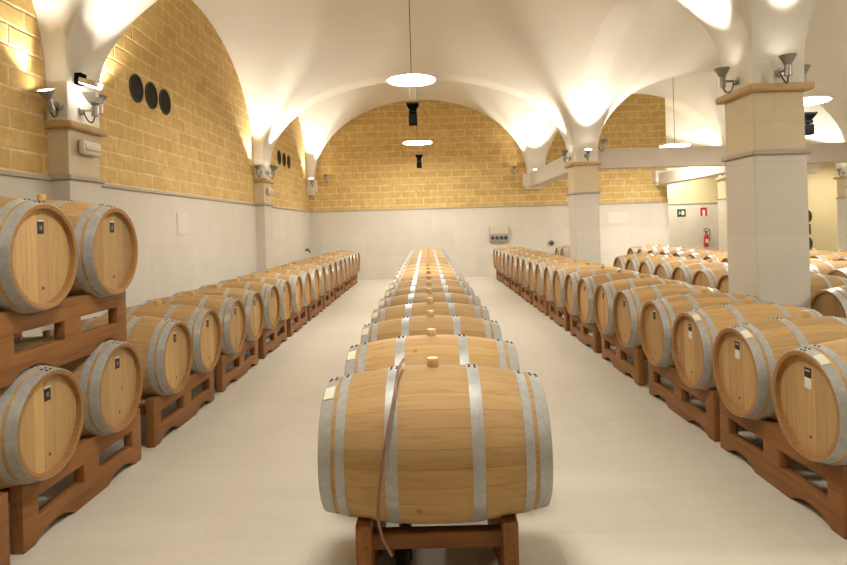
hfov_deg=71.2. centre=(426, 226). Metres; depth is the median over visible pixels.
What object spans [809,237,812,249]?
barrel
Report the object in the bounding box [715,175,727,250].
pillar
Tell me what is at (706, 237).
fire extinguisher
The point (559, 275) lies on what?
wine barrel
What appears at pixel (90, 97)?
wall sconce
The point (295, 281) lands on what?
wine barrel
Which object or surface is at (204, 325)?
wine barrel
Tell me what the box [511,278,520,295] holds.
rack
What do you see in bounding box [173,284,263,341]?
wine barrel
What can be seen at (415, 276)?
wine barrel
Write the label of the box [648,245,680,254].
wine barrel
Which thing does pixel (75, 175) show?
pilaster
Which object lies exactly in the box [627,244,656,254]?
wine barrel
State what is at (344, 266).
wine barrel
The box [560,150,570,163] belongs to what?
wall sconce
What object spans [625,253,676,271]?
wine barrel
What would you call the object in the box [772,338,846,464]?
wine barrel
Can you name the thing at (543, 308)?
rack
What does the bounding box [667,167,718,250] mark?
wall
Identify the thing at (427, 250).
wine barrel
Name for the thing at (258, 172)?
wall sconce
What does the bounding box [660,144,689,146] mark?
diffuser
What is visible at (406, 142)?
diffuser
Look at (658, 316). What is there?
wine barrel
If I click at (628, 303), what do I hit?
wine barrel
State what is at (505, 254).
wine barrel
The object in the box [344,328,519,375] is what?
wine barrel
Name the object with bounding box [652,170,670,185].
trim
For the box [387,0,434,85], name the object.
pendant lamp
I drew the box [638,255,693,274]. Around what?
wine barrel
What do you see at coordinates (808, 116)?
spotlight
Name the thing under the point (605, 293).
wine barrel
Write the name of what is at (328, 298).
rack
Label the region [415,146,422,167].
speaker
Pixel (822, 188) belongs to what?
wall
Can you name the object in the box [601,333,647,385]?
rack
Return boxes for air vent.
[129,74,143,102]
[145,82,157,108]
[159,89,170,114]
[277,150,280,164]
[282,153,285,166]
[287,155,290,168]
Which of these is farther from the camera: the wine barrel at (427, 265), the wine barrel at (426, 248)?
the wine barrel at (426, 248)
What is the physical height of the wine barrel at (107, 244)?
0.698 m
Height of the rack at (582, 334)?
0.360 m
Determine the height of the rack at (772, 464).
0.360 m
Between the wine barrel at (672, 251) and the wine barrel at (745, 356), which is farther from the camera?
the wine barrel at (672, 251)
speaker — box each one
[406,89,418,125]
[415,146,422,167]
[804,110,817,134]
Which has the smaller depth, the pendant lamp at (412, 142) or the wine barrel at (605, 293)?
the wine barrel at (605, 293)
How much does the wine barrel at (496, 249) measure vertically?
0.698 m
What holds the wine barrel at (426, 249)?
on the rack
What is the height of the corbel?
0.450 m
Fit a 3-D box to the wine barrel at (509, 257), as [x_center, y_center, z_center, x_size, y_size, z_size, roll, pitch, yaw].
[2.390,0.875,13.825,0.936,0.698,0.660,-2,0,-1]
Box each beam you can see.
[529,154,567,186]
[598,142,846,169]
[658,166,725,184]
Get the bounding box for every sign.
[677,209,685,216]
[700,207,706,215]
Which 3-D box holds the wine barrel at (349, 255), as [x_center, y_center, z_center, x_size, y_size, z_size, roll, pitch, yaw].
[-2.393,1.006,15.490,0.936,0.698,0.660,-2,0,0]
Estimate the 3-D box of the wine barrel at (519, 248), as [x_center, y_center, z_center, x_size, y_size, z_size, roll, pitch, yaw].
[2.390,0.875,15.285,0.936,0.698,0.660,-2,0,0]
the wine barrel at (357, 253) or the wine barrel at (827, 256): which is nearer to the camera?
the wine barrel at (827, 256)
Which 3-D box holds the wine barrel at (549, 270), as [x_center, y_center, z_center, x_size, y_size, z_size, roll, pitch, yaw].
[2.390,0.875,9.445,0.936,0.698,0.660,-2,0,1]
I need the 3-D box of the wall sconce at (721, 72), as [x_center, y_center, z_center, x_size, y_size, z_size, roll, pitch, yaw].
[2.965,-1.443,5.870,0.213,0.250,0.152,-2,0,0]
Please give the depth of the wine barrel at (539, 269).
10.12 m
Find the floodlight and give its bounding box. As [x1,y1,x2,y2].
[74,72,102,89]
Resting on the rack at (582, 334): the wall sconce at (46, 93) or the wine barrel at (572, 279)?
the wine barrel at (572, 279)
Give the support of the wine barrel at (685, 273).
on the rack
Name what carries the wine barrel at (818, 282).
on the rack
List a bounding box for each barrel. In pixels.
[0,196,77,313]
[0,364,83,488]
[14,330,142,439]
[36,194,137,297]
[51,315,192,400]
[100,300,221,373]
[142,291,245,354]
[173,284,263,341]
[199,278,279,329]
[219,274,291,320]
[237,270,302,312]
[251,267,311,306]
[263,264,319,300]
[274,262,325,295]
[284,259,332,291]
[292,257,337,287]
[299,256,342,284]
[307,254,346,281]
[311,253,350,278]
[318,252,353,275]
[318,357,552,523]
[322,251,356,273]
[330,250,359,271]
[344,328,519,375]
[360,310,501,344]
[371,297,489,323]
[378,288,480,308]
[384,281,473,297]
[389,275,468,289]
[392,271,464,282]
[396,267,461,277]
[398,264,458,273]
[400,261,455,269]
[402,259,453,266]
[404,257,451,263]
[405,255,450,261]
[406,253,448,259]
[407,252,447,257]
[408,250,446,255]
[409,249,445,254]
[410,248,444,252]
[411,247,443,251]
[493,245,523,268]
[496,246,528,270]
[499,247,532,272]
[503,248,541,274]
[507,249,547,277]
[511,250,551,279]
[516,252,560,283]
[522,253,570,286]
[528,255,580,291]
[535,257,591,295]
[544,259,605,301]
[552,262,619,307]
[555,245,569,254]
[560,247,569,256]
[564,266,638,314]
[577,269,659,323]
[594,274,687,335]
[613,251,657,269]
[613,280,719,348]
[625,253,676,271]
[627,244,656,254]
[637,244,668,253]
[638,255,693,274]
[640,288,766,366]
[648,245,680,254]
[654,257,716,278]
[659,246,694,255]
[671,259,727,284]
[672,297,822,389]
[673,247,716,257]
[687,249,727,259]
[692,265,727,288]
[703,252,727,261]
[712,310,846,422]
[716,274,728,292]
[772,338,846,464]
[808,210,811,221]
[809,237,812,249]
[809,248,835,256]
[810,250,846,259]
[810,258,832,263]
[810,258,846,274]
[810,273,846,297]
[811,285,846,317]
[827,267,846,278]
[838,256,846,260]
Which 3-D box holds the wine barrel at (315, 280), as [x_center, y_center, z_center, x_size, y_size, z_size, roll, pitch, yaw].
[-2.393,1.006,10.435,0.936,0.698,0.660,-2,0,0]
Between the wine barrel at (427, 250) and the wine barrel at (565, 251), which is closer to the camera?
the wine barrel at (427, 250)
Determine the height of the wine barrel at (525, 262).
0.698 m
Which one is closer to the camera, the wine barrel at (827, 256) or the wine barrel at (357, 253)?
the wine barrel at (827, 256)
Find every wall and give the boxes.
[0,0,310,336]
[309,94,668,279]
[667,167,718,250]
[807,163,837,251]
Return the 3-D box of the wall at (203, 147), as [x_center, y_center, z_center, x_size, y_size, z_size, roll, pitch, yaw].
[-3.747,-1.828,6.850,0.330,7.000,23.100,-2,0,0]
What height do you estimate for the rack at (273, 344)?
0.360 m
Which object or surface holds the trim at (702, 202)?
attached to the wall at (688, 231)
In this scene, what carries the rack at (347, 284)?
on the floor
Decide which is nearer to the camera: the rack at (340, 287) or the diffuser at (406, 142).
the rack at (340, 287)
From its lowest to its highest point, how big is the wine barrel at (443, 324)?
0.698 m
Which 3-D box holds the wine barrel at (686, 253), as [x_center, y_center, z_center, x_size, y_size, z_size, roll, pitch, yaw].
[5.669,0.785,12.330,0.936,0.698,0.660,-2,0,0]
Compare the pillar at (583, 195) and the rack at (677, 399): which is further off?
the pillar at (583, 195)
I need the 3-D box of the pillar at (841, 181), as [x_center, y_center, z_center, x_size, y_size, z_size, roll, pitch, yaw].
[13.221,-0.329,18.375,0.670,3.070,0.670,-2,0,0]
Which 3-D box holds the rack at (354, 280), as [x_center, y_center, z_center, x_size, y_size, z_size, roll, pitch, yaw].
[-2.381,1.460,16.600,0.766,0.360,1.208,-2,0,0]
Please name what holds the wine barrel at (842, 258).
on the rack
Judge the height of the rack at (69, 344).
0.360 m
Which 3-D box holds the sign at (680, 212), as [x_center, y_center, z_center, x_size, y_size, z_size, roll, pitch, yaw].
[8.820,-0.473,20.462,0.300,0.260,0.016,-2,0,0]
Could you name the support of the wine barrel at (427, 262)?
on the rack
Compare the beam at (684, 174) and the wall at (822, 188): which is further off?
the wall at (822, 188)
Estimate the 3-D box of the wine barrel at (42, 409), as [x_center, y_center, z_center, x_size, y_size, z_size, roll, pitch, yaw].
[-2.393,1.006,3.065,0.936,0.698,0.660,-2,0,0]
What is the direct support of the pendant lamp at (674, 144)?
hanging from the ceiling
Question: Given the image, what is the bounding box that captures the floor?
[8,276,846,564]
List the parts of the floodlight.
glass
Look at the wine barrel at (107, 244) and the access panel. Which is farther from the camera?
the access panel
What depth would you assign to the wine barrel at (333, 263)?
12.52 m
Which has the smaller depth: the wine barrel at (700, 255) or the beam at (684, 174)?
the wine barrel at (700, 255)
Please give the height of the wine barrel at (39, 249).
0.698 m
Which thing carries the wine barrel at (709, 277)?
on the rack
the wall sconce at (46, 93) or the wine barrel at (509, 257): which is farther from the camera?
the wine barrel at (509, 257)
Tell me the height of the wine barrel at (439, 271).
0.698 m
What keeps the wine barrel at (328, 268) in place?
on the rack at (328, 298)
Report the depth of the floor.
3.59 m
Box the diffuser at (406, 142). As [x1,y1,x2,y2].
[403,141,431,144]
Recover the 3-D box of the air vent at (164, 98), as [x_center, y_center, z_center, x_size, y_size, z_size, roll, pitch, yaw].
[-3.607,-1.716,8.160,0.024,0.356,0.356,-2,0,0]
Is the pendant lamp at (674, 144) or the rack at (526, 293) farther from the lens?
the pendant lamp at (674, 144)
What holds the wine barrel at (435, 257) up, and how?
on the rack
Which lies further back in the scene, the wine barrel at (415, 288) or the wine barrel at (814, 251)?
the wine barrel at (814, 251)
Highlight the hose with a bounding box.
[376,358,404,556]
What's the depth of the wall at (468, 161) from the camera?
18.10 m
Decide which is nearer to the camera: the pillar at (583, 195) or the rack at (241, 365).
the rack at (241, 365)
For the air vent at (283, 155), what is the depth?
15.03 m
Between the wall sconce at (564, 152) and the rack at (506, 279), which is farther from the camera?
the rack at (506, 279)
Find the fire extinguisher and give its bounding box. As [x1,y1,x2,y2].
[704,228,709,246]
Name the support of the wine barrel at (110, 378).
on the rack at (28, 521)
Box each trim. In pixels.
[0,169,310,211]
[311,201,667,211]
[522,174,543,188]
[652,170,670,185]
[668,202,717,204]
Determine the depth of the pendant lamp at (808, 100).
9.07 m
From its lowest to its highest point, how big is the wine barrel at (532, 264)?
0.698 m
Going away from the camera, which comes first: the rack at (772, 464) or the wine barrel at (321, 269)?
the rack at (772, 464)
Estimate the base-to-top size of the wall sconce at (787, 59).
0.250 m
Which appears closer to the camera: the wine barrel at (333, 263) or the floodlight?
the floodlight
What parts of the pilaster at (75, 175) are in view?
moulding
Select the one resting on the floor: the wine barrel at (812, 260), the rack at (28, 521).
the rack at (28, 521)
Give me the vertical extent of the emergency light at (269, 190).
0.150 m
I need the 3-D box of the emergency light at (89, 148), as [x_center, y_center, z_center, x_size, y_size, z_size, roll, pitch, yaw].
[-3.345,-0.778,5.900,0.066,0.150,0.340,-2,0,0]
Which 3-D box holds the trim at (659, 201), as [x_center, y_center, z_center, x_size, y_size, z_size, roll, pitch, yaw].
[1.929,-0.602,18.098,10.910,0.042,0.105,-2,0,0]
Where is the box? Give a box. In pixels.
[489,226,508,241]
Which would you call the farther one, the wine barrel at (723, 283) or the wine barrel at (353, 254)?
the wine barrel at (353, 254)
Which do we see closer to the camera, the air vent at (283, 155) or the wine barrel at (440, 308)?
the wine barrel at (440, 308)
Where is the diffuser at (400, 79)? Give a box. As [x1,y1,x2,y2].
[388,74,434,85]
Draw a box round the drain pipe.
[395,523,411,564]
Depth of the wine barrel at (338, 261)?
13.25 m
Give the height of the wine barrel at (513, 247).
0.698 m
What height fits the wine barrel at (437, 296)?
0.698 m
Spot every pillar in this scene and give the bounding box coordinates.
[564,151,601,263]
[715,60,814,307]
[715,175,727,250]
[833,167,846,251]
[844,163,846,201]
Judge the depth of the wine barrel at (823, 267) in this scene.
8.04 m
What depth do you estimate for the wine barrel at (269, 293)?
7.42 m
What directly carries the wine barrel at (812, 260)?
on the rack
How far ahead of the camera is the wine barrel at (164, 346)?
4.47 m
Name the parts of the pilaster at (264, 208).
moulding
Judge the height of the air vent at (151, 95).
0.356 m
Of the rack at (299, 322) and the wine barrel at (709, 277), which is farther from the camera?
the rack at (299, 322)
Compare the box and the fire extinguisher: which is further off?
the fire extinguisher
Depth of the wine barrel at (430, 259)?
11.35 m
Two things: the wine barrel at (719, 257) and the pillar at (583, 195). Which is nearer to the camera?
the wine barrel at (719, 257)
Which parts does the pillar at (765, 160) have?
moulding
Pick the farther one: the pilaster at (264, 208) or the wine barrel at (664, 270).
the pilaster at (264, 208)
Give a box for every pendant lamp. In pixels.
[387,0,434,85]
[403,100,431,144]
[659,90,690,146]
[804,96,831,105]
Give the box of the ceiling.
[32,0,846,179]
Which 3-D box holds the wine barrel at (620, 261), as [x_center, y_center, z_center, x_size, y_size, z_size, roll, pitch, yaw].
[4.149,0.826,11.400,0.936,0.698,0.660,-2,0,0]
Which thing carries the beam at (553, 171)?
attached to the pillar at (583, 195)
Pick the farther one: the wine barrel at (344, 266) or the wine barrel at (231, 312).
the wine barrel at (344, 266)
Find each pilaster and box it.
[43,80,107,319]
[253,160,274,271]
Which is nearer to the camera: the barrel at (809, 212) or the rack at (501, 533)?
the rack at (501, 533)
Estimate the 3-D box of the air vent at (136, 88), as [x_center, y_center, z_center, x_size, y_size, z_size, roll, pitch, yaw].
[-3.607,-1.716,7.360,0.024,0.356,0.356,-2,0,0]
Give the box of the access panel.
[176,213,187,233]
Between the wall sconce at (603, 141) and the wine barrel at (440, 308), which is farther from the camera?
the wall sconce at (603, 141)
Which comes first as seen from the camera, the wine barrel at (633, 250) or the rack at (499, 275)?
the wine barrel at (633, 250)
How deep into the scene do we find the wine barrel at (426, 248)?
15.77 m
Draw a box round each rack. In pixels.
[0,290,126,388]
[0,408,140,554]
[0,492,9,564]
[138,369,213,447]
[215,340,257,391]
[258,320,286,358]
[286,306,306,336]
[307,296,322,320]
[322,288,333,308]
[334,281,343,299]
[344,276,350,292]
[351,273,357,286]
[355,514,518,564]
[496,269,502,282]
[503,273,510,288]
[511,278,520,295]
[521,284,532,304]
[533,291,548,315]
[549,301,569,331]
[570,314,600,352]
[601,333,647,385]
[648,361,720,441]
[719,395,846,539]
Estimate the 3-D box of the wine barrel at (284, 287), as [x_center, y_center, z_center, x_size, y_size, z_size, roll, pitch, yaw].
[-2.393,1.006,8.215,0.936,0.698,0.660,-2,0,1]
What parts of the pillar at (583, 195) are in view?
moulding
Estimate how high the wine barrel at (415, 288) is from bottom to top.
0.698 m
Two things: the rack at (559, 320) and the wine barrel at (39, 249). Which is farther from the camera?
the rack at (559, 320)
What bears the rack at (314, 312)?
on the floor
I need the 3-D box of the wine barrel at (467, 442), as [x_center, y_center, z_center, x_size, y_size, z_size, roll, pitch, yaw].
[0.037,0.927,2.620,0.936,0.698,0.660,-2,0,1]
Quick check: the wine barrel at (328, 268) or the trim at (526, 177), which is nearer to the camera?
the wine barrel at (328, 268)
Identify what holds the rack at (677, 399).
on the floor
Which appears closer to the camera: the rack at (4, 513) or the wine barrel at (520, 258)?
the rack at (4, 513)
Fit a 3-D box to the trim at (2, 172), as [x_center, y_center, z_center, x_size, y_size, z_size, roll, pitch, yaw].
[-3.556,-0.451,6.825,0.075,0.042,22.450,-2,0,0]
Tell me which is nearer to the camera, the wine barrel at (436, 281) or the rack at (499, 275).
the wine barrel at (436, 281)
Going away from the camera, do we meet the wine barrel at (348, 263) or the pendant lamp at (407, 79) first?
the pendant lamp at (407, 79)
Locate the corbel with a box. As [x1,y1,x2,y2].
[307,180,316,194]
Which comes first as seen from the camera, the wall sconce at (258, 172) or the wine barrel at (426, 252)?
the wall sconce at (258, 172)
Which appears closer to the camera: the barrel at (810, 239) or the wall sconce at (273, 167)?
the wall sconce at (273, 167)
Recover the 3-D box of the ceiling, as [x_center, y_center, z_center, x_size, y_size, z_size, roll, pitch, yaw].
[6.117,-3.116,8.775,19.900,2.932,26.650,-2,0,0]
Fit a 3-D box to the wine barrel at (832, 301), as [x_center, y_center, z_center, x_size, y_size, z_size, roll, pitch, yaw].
[4.149,0.826,5.450,0.936,0.698,0.660,-2,0,0]
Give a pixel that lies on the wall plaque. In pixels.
(613, 218)
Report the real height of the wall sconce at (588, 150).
0.270 m
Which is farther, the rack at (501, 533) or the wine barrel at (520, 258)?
the wine barrel at (520, 258)
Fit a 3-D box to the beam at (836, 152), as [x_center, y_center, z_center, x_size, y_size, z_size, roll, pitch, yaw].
[6.371,-1.501,12.570,5.580,0.410,0.300,-2,0,0]
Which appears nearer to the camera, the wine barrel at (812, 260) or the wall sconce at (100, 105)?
the wall sconce at (100, 105)
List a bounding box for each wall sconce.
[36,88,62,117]
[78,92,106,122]
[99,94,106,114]
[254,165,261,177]
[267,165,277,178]
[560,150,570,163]
[584,148,591,160]
[598,139,606,150]
[714,67,737,92]
[774,53,796,83]
[804,64,810,81]
[836,169,844,176]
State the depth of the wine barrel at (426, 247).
16.50 m
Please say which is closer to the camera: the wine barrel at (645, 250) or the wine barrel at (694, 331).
the wine barrel at (694, 331)
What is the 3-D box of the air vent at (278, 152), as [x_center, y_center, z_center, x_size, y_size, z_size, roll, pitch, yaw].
[-3.606,-1.692,14.500,0.024,0.356,0.356,-2,0,0]
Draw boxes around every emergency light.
[78,139,100,157]
[267,188,272,194]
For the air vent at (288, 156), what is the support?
in the wall at (203, 147)
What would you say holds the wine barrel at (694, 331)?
on the rack at (677, 399)
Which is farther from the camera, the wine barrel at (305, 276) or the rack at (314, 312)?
the rack at (314, 312)
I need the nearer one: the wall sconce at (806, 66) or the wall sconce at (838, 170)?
the wall sconce at (806, 66)
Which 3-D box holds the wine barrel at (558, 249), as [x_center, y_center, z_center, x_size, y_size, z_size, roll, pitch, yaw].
[4.149,0.826,16.690,0.936,0.698,0.660,-2,0,0]
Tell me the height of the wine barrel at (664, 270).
0.698 m
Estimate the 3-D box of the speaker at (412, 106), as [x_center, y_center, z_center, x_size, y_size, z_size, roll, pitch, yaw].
[-0.213,-1.932,9.250,0.195,0.695,0.195,-2,0,0]
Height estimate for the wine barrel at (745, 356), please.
0.698 m
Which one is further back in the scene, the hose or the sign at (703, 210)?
the sign at (703, 210)
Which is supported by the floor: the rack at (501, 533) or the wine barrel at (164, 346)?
the rack at (501, 533)
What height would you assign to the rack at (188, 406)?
0.360 m
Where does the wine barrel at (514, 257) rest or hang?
on the rack at (515, 286)
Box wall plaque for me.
[608,213,627,223]
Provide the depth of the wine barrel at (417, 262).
10.61 m
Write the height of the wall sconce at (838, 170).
0.250 m
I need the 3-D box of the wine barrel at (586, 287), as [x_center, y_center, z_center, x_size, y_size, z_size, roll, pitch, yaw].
[2.390,0.875,7.295,0.936,0.698,0.660,-2,0,0]
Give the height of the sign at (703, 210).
0.300 m
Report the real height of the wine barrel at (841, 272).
0.698 m
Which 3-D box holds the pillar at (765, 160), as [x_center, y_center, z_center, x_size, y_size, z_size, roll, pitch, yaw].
[3.370,-0.058,5.875,0.620,3.070,0.670,-2,0,0]
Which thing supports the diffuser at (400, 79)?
attached to the pendant lamp at (407, 79)
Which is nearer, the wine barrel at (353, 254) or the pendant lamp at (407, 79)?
the pendant lamp at (407, 79)
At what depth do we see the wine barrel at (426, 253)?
12.83 m

